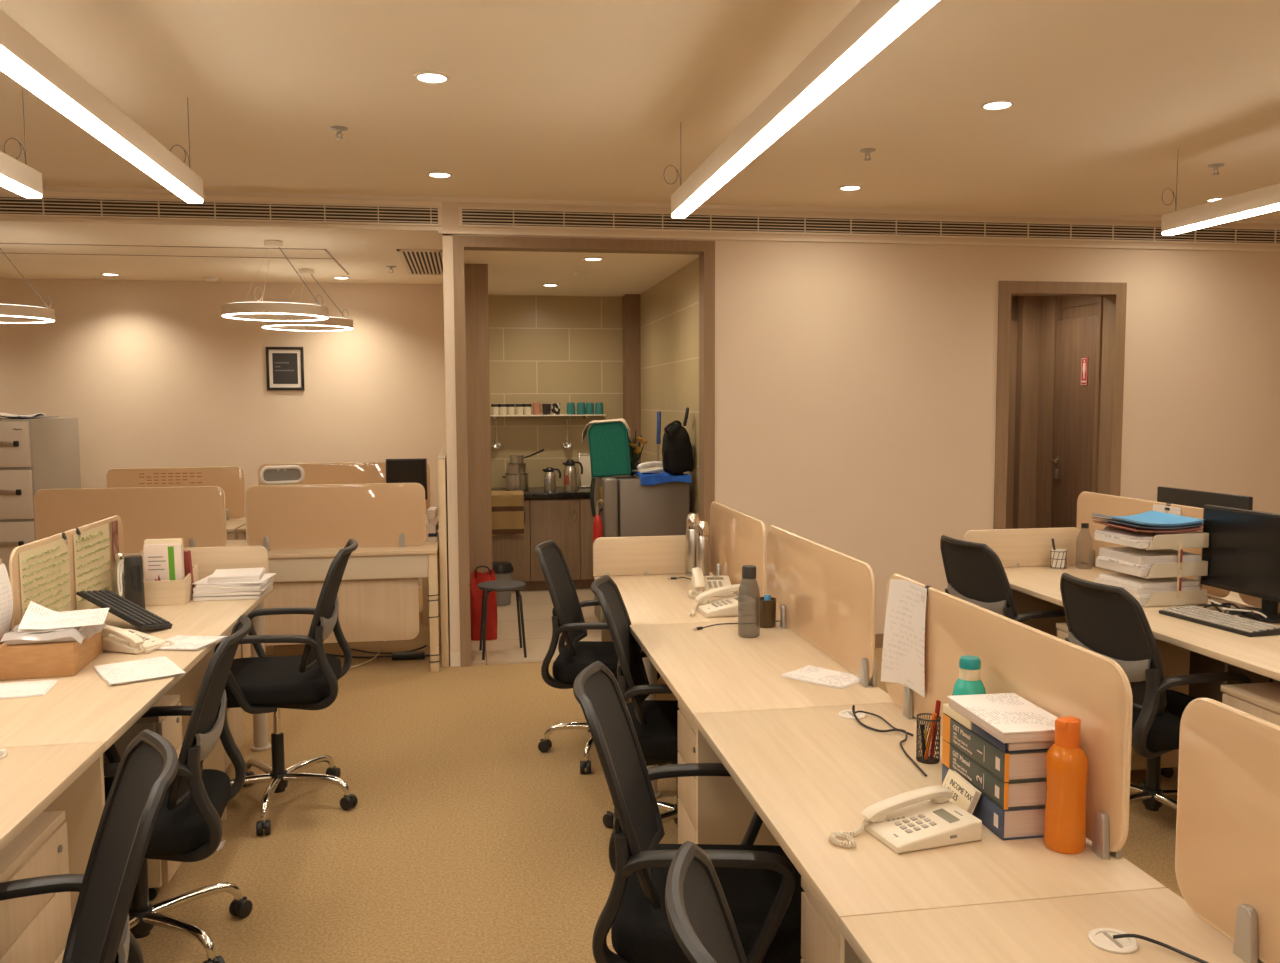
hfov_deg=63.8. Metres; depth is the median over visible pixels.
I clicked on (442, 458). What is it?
end panel
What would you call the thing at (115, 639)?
desk telephone
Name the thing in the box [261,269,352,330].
ring pendant light
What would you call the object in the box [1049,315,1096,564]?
door
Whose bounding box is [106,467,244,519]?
privacy screen
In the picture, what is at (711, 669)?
office desk
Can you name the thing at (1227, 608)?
cable tangle
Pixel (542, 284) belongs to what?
recessed light
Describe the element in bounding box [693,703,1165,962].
office desk
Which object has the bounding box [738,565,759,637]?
water bottle
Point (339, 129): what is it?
sprinkler
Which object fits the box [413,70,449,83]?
recessed light
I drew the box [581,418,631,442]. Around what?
cloth
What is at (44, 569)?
handwritten note
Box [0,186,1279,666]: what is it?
trim
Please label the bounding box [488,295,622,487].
wall
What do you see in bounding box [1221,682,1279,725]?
drawer pedestal
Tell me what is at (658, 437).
mop
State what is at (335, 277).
recessed light
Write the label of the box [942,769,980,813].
book
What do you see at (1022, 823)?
book
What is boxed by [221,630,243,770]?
drawer pedestal
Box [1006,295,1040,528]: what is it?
wall
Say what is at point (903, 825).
desk telephone
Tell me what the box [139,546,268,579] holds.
end panel
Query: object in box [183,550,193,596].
book
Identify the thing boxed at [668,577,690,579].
cable
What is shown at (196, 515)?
privacy screen
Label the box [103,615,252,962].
office chair
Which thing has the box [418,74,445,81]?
diffuser
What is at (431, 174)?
diffuser
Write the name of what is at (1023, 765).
book
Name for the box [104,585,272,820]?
office desk
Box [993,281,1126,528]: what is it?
trim
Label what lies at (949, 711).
magazine
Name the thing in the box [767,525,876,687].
privacy screen
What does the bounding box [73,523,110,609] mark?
handwritten note
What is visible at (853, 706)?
cable
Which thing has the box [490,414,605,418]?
wall shelf
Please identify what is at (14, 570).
privacy screen
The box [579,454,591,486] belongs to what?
tray
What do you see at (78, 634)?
papers
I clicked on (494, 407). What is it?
cup
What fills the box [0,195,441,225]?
air vent
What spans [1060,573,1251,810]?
office chair
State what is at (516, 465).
saucepan
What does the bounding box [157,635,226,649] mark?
paper sheet
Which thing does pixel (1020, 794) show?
book
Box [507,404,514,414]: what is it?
cup
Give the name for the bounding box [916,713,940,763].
pen holder
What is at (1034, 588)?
office desk
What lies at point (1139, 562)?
paper stack
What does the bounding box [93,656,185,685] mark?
paper sheet
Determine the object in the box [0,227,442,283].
ceiling
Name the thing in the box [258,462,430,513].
privacy screen
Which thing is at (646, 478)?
cloth
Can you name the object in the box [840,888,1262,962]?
office desk
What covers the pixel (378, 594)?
office desk
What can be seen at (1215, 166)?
sprinkler
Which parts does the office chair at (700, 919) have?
backrest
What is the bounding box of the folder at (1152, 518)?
[1093,511,1204,525]
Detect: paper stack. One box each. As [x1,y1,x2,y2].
[192,567,275,600]
[426,507,438,541]
[1094,529,1187,548]
[1095,573,1199,604]
[1096,547,1200,576]
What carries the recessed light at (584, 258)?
in the ceiling at (509, 272)
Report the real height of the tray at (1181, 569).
0.060 m
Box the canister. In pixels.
[593,500,602,541]
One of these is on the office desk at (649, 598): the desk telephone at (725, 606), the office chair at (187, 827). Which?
the desk telephone at (725, 606)
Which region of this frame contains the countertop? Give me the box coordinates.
[491,486,589,498]
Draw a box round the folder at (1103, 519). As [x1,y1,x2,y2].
[1092,516,1203,529]
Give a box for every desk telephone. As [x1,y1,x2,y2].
[102,625,174,653]
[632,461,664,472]
[688,568,733,597]
[689,584,739,616]
[829,785,981,852]
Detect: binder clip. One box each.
[61,532,67,544]
[75,528,81,539]
[1164,503,1171,512]
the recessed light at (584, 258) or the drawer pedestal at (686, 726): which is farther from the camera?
the recessed light at (584, 258)
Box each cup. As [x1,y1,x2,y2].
[491,404,498,414]
[499,404,506,414]
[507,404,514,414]
[516,404,523,414]
[524,404,531,414]
[532,403,542,414]
[542,404,550,414]
[551,403,559,414]
[567,403,574,414]
[577,403,584,414]
[586,402,593,413]
[595,402,602,413]
[1050,549,1066,568]
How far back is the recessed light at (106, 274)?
7.95 m
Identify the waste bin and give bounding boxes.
[492,562,513,605]
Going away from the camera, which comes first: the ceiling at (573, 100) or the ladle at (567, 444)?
the ceiling at (573, 100)
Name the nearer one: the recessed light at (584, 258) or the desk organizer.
the desk organizer
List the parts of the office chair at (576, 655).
frame, backrest, leg, armrest, leg, armrest, seat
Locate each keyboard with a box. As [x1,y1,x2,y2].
[76,590,172,628]
[1159,605,1279,636]
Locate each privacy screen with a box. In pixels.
[9,515,123,629]
[34,486,226,552]
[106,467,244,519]
[245,483,425,550]
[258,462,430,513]
[710,502,765,596]
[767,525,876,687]
[886,574,1132,859]
[1076,491,1229,597]
[1175,698,1279,962]
[1239,593,1279,612]
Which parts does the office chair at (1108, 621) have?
backrest, frame, leg, leg, seat, leg, leg, armrest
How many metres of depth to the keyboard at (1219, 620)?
3.86 m
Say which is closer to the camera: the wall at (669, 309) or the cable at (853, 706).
the cable at (853, 706)
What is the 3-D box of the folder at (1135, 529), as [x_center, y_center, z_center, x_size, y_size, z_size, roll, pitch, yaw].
[2.154,0.188,4.378,0.311,0.023,0.300,-1,4,-9]
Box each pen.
[764,594,770,600]
[920,724,925,758]
[924,713,936,759]
[930,700,940,759]
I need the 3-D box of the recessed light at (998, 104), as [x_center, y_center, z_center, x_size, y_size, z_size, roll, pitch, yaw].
[1.453,-1.530,4.181,0.134,0.009,0.134,-1,4,-9]
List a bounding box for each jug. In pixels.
[542,467,560,490]
[562,459,582,490]
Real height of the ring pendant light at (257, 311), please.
0.470 m
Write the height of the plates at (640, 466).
0.074 m
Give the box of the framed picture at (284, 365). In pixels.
[266,347,304,389]
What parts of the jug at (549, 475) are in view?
lid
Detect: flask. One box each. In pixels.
[686,513,699,575]
[696,521,709,575]
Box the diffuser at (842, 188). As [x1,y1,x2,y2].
[841,187,858,189]
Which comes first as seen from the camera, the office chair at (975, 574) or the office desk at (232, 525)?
the office chair at (975, 574)
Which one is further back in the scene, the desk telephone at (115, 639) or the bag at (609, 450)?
the bag at (609, 450)
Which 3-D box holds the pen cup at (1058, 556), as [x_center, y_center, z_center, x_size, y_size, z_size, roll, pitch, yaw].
[2.118,0.391,5.206,0.078,0.094,0.078,-1,4,-9]
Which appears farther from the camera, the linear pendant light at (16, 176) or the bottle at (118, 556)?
the bottle at (118, 556)
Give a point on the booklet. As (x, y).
(1008, 717)
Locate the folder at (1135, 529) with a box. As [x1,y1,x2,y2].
[1093,520,1203,532]
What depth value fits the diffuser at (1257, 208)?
4.65 m
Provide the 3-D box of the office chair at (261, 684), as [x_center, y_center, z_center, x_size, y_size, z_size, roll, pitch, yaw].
[-1.427,0.772,4.065,0.625,1.044,0.622,0,4,-1]
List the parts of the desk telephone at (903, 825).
coiled cord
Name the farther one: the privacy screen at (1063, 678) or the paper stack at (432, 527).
the paper stack at (432, 527)
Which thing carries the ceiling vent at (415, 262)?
in the ceiling at (365, 258)
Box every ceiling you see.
[0,0,1279,219]
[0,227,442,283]
[464,250,698,295]
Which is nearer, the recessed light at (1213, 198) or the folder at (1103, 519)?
the folder at (1103, 519)
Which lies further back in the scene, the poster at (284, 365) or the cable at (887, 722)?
the poster at (284, 365)
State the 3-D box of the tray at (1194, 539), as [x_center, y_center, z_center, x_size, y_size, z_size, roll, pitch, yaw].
[2.177,0.234,4.375,0.290,0.060,0.314,-1,5,-12]
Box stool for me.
[477,580,526,659]
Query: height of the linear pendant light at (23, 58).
0.398 m
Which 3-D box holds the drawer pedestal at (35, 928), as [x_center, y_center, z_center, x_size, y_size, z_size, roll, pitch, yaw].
[-1.559,1.124,2.286,0.428,0.620,0.404,-1,4,-9]
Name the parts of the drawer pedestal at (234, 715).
drawer, drawer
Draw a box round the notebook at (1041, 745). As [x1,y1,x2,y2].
[972,722,1054,752]
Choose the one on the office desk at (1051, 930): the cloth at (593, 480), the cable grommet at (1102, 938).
the cable grommet at (1102, 938)
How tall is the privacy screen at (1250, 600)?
0.376 m
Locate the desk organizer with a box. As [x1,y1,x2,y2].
[144,565,198,605]
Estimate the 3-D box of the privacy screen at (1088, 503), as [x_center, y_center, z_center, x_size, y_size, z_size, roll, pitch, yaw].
[2.394,0.276,4.867,0.040,0.376,1.122,-1,4,-9]
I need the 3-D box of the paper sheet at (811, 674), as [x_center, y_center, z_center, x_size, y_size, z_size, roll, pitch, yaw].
[0.567,0.601,3.169,0.216,0.004,0.160,4,6,42]
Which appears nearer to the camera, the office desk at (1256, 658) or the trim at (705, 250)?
the office desk at (1256, 658)
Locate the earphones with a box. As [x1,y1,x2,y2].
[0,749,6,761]
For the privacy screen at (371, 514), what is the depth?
6.11 m
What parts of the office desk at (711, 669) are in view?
panel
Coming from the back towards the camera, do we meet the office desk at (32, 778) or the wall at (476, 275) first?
the wall at (476, 275)
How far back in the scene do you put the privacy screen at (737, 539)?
4.57 m
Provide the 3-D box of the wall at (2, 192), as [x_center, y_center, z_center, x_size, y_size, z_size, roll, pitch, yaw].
[-4.071,-1.576,5.657,5.863,0.295,0.200,-1,4,-9]
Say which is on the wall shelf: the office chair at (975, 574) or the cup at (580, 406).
the cup at (580, 406)
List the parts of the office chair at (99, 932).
armrest, backrest, frame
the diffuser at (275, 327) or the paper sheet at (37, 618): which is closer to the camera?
the paper sheet at (37, 618)
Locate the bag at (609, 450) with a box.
[588,421,630,477]
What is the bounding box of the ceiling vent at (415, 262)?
[397,249,442,274]
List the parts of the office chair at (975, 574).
backrest, frame, armrest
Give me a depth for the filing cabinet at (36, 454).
7.03 m
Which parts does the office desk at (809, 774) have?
panel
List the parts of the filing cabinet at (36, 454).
handle, handle, handle, drawer, handle, drawer, drawer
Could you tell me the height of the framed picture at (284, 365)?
0.360 m
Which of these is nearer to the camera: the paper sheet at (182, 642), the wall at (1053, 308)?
the paper sheet at (182, 642)
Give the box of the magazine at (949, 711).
[943,703,971,729]
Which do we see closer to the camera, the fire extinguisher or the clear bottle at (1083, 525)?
the clear bottle at (1083, 525)
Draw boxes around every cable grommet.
[839,710,865,718]
[1088,928,1138,953]
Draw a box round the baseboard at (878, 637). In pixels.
[875,633,883,647]
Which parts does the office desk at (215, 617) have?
panel, leg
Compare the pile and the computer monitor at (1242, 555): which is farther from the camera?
the pile
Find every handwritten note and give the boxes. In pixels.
[19,537,70,618]
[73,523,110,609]
[139,473,201,483]
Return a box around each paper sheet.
[0,679,57,698]
[18,601,109,633]
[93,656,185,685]
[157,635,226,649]
[782,665,859,688]
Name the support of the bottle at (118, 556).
on the office desk at (215, 617)
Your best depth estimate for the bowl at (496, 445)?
9.08 m
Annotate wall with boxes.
[0,190,441,236]
[0,278,445,587]
[442,202,1279,651]
[464,264,492,580]
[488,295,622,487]
[622,294,640,461]
[640,258,698,515]
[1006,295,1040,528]
[1035,296,1102,527]
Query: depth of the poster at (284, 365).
8.60 m
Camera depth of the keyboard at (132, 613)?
3.90 m
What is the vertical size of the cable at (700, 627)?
0.013 m
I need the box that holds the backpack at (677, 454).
[662,407,693,473]
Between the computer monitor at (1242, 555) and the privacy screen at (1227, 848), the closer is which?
the privacy screen at (1227, 848)
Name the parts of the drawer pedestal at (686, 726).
panel, drawer, drawer, drawer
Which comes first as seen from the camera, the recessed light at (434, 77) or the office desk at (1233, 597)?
the recessed light at (434, 77)
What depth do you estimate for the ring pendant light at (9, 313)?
6.12 m
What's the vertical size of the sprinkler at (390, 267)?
0.047 m
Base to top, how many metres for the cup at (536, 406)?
0.105 m
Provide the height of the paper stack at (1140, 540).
0.043 m
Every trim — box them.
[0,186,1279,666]
[0,243,349,274]
[453,235,714,666]
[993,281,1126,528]
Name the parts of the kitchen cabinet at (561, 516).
door, door, door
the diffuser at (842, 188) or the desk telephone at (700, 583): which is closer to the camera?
the desk telephone at (700, 583)
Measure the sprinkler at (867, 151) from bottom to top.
0.047 m
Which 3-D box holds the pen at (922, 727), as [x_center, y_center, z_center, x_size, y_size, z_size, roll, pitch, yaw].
[0.671,0.616,2.439,0.017,0.081,0.010,3,5,34]
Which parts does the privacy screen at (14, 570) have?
picture strip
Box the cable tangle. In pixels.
[1197,597,1266,620]
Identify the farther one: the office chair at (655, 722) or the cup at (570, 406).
the cup at (570, 406)
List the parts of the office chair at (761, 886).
frame, backrest, armrest, seat, armrest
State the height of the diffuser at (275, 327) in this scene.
0.003 m
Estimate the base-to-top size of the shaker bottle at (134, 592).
0.228 m
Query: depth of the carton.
3.20 m
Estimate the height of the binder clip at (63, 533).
0.047 m
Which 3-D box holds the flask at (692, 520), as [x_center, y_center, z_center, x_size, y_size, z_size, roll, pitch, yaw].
[0.259,0.308,5.033,0.070,0.305,0.070,-1,4,-9]
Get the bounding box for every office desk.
[0,644,214,919]
[0,742,105,851]
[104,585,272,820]
[124,540,248,556]
[226,518,245,539]
[237,514,428,624]
[242,535,440,671]
[594,572,737,798]
[629,619,893,845]
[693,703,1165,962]
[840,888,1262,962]
[1004,564,1245,702]
[1094,566,1257,684]
[1144,607,1279,683]
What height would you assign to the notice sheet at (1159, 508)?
0.200 m
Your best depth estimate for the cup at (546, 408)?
9.00 m
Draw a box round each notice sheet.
[0,564,12,641]
[881,579,926,697]
[1153,504,1180,549]
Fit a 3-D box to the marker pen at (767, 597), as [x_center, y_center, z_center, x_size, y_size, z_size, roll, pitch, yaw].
[0.480,0.483,3.896,0.026,0.112,0.038,3,5,35]
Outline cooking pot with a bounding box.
[502,473,528,490]
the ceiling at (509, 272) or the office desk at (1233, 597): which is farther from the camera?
the ceiling at (509, 272)
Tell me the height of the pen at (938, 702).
0.140 m
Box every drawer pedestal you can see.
[0,811,71,962]
[103,695,182,900]
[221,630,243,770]
[678,701,695,843]
[801,876,839,962]
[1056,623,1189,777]
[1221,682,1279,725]
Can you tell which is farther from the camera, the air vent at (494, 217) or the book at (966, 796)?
the air vent at (494, 217)
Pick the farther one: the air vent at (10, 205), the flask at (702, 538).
the air vent at (10, 205)
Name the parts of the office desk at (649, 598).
panel, leg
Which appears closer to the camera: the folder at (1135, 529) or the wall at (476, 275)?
the folder at (1135, 529)
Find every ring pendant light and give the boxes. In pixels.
[0,248,54,322]
[221,240,328,320]
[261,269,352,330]
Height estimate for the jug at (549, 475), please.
0.200 m
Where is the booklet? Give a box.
[947,693,1057,742]
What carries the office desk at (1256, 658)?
on the floor
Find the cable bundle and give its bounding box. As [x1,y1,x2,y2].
[325,641,428,667]
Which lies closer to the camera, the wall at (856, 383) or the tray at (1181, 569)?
the tray at (1181, 569)
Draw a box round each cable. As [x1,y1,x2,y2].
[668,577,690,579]
[693,620,778,630]
[852,705,913,735]
[855,710,926,776]
[1113,934,1208,962]
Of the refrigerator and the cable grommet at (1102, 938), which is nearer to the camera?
the cable grommet at (1102, 938)
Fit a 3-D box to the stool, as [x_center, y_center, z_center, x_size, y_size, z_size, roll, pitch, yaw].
[-0.873,0.870,6.519,0.304,0.450,0.304,-2,5,-17]
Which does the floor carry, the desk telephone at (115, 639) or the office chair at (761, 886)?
the office chair at (761, 886)
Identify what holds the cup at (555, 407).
on the wall shelf
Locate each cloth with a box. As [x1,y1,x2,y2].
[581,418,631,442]
[590,478,595,517]
[633,472,691,484]
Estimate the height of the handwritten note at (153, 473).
0.077 m
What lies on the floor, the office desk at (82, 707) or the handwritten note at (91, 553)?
the office desk at (82, 707)
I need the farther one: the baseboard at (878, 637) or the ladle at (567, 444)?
the ladle at (567, 444)
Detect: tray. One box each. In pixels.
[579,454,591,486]
[1100,560,1207,578]
[1103,526,1208,549]
[1141,588,1206,606]
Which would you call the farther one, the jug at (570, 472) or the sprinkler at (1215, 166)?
the jug at (570, 472)
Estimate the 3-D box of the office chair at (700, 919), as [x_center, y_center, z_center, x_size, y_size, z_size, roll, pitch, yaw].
[0.341,1.016,1.409,0.609,0.951,0.616,0,4,-1]
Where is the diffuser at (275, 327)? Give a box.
[262,325,352,330]
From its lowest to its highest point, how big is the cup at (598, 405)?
0.105 m
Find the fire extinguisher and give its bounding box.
[470,566,496,640]
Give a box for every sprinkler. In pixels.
[330,126,347,139]
[386,266,395,272]
[860,148,875,160]
[1208,163,1224,174]
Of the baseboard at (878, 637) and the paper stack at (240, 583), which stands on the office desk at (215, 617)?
the paper stack at (240, 583)
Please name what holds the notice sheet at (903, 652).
attached to the privacy screen at (1063, 678)
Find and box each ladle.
[493,420,500,448]
[563,420,570,447]
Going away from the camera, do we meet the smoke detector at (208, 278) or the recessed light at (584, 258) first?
the recessed light at (584, 258)
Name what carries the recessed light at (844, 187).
in the ceiling at (573, 100)
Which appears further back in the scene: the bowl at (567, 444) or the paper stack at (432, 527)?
the bowl at (567, 444)
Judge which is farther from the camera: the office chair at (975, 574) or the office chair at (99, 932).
the office chair at (975, 574)
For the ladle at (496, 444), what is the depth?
9.08 m
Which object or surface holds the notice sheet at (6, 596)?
attached to the privacy screen
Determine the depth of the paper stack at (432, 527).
6.43 m
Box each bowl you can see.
[493,442,500,448]
[563,441,570,447]
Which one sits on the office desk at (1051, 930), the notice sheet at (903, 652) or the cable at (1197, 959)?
the cable at (1197, 959)
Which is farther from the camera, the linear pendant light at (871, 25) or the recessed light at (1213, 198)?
the recessed light at (1213, 198)
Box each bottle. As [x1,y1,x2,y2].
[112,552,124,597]
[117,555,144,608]
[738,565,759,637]
[952,655,985,695]
[1043,716,1087,853]
[1081,523,1088,527]
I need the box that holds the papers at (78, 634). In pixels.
[1,623,105,644]
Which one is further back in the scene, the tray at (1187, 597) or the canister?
the canister
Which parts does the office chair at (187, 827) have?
leg, armrest, armrest, seat, leg, leg, frame, backrest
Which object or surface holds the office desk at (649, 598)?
on the floor
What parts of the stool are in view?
leg, leg, seat, leg, leg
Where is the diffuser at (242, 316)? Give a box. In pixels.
[222,313,327,320]
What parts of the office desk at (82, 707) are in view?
panel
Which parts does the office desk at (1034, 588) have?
panel, modesty panel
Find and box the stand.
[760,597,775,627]
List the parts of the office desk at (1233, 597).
modesty panel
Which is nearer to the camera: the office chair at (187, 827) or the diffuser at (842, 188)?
the office chair at (187, 827)
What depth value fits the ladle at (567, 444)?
9.18 m
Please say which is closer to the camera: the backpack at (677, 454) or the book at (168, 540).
the book at (168, 540)
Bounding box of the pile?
[0,412,47,418]
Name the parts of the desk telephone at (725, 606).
coiled cord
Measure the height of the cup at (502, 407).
0.098 m
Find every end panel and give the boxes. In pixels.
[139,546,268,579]
[437,445,449,666]
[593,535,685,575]
[964,527,1081,566]
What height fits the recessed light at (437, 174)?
0.009 m
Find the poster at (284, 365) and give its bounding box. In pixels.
[272,353,297,383]
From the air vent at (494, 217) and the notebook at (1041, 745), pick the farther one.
the air vent at (494, 217)
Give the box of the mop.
[656,411,660,472]
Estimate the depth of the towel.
8.53 m
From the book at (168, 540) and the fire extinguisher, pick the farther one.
the fire extinguisher
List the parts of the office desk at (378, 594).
modesty panel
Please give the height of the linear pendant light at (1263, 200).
0.398 m
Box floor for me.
[130,587,1183,962]
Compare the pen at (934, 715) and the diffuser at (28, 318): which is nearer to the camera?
the pen at (934, 715)
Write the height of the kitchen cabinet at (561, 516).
0.836 m
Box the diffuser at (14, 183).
[0,175,41,197]
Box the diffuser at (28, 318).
[0,315,54,322]
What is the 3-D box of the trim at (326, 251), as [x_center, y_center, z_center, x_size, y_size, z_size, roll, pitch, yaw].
[-4.678,-1.527,6.979,5.095,0.005,1.350,-1,4,-9]
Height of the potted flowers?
0.318 m
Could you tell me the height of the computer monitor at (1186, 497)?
0.404 m
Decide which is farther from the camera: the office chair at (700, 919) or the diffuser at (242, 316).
the diffuser at (242, 316)
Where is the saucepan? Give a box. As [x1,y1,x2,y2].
[507,449,544,473]
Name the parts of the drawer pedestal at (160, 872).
panel, drawer, drawer, drawer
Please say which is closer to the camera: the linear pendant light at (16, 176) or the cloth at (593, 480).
the linear pendant light at (16, 176)
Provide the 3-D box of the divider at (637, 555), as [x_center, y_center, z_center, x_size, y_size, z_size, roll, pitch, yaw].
[0.053,0.364,5.062,0.570,0.190,0.021,-1,4,-9]
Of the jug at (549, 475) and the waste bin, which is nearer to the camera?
the waste bin
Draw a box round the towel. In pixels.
[491,490,523,535]
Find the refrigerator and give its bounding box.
[594,475,689,621]
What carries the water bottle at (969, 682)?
on the office desk at (809, 774)
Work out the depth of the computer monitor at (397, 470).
7.45 m
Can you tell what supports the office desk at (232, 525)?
on the floor
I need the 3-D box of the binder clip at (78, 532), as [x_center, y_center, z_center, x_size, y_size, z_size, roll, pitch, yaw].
[-2.191,0.204,4.002,0.028,0.047,0.026,-1,4,-9]
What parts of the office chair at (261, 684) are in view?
leg, leg, armrest, leg, armrest, seat, leg, leg, frame, backrest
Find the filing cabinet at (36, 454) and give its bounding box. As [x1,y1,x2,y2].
[0,417,80,631]
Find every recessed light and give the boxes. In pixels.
[101,273,119,275]
[333,276,349,278]
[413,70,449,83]
[427,171,452,177]
[542,284,558,285]
[583,257,602,260]
[838,185,861,190]
[980,99,1014,109]
[1205,197,1225,201]
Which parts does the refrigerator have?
door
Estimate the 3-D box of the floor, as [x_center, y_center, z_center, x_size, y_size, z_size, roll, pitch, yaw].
[0.067,1.432,2.815,13.000,0.108,13.300,-1,4,-9]
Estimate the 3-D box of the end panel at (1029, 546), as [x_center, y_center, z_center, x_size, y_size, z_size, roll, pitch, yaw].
[1.957,0.338,5.252,0.640,0.195,0.021,-1,4,-9]
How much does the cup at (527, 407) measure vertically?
0.098 m
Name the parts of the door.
handle, lock plate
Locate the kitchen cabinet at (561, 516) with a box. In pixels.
[491,486,593,590]
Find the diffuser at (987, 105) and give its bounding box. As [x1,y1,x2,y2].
[984,102,1010,108]
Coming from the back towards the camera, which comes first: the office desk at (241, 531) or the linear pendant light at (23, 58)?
the office desk at (241, 531)
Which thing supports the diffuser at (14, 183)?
attached to the linear pendant light at (16, 176)
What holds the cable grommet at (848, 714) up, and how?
attached to the office desk at (809, 774)
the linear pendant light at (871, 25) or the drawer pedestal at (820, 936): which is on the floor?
the drawer pedestal at (820, 936)
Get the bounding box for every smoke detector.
[204,276,217,281]
[574,272,587,276]
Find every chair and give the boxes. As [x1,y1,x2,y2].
[0,729,178,962]
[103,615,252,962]
[214,538,357,835]
[245,465,304,539]
[535,540,662,773]
[573,661,804,962]
[591,575,679,827]
[665,841,746,962]
[940,535,1064,621]
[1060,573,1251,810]
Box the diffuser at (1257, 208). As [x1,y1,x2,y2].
[1162,203,1279,234]
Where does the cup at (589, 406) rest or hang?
on the wall shelf
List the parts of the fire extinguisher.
handle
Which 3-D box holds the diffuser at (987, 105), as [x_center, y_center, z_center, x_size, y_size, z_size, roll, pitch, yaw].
[1.453,-1.530,4.181,0.108,0.004,0.108,-1,4,-9]
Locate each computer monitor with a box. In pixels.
[386,458,426,499]
[1157,486,1252,509]
[1201,505,1279,622]
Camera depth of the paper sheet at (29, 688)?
3.07 m
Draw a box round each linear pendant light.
[0,9,203,202]
[0,89,42,197]
[663,0,938,217]
[1161,155,1279,234]
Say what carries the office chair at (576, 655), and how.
on the floor
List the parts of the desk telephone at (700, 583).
coiled cord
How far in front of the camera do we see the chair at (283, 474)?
7.01 m
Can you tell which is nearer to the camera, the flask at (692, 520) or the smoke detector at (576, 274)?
the flask at (692, 520)
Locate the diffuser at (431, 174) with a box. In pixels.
[430,173,449,176]
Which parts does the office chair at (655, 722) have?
frame, backrest, leg, armrest, armrest, seat, leg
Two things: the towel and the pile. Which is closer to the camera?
the pile
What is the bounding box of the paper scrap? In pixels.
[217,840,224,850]
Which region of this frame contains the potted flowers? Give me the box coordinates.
[629,430,647,475]
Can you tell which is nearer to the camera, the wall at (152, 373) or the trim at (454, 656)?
the trim at (454, 656)
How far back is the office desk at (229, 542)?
6.33 m
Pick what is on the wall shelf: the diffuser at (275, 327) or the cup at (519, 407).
the cup at (519, 407)
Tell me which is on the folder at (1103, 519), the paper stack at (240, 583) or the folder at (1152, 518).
the folder at (1152, 518)
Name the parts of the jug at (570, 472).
lid, handle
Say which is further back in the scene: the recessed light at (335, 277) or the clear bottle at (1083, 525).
the recessed light at (335, 277)
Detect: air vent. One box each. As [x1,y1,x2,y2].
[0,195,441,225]
[459,207,1279,245]
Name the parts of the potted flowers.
pot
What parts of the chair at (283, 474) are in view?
headrest frame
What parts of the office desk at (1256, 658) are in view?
modesty panel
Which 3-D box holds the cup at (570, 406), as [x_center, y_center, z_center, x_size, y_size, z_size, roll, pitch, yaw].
[-0.614,-0.642,9.057,0.076,0.105,0.094,-4,6,-42]
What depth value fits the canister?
6.78 m
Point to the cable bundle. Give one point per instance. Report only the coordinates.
(412, 654)
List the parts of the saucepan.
handle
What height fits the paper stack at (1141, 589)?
0.087 m
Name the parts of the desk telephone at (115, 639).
coiled cord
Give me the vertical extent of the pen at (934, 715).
0.116 m
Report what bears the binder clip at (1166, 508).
attached to the privacy screen at (1088, 503)
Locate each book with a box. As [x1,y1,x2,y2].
[143,543,183,580]
[144,538,184,577]
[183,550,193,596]
[942,713,1047,781]
[942,739,1045,809]
[942,763,1044,839]
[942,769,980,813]
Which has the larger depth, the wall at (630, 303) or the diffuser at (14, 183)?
the wall at (630, 303)
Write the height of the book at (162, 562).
0.246 m
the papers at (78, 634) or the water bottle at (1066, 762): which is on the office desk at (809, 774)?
the water bottle at (1066, 762)
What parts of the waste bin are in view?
lid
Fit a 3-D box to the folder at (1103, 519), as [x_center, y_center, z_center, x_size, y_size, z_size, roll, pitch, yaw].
[2.155,0.173,4.376,0.311,0.027,0.300,-1,5,-13]
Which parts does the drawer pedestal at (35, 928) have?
panel, drawer, drawer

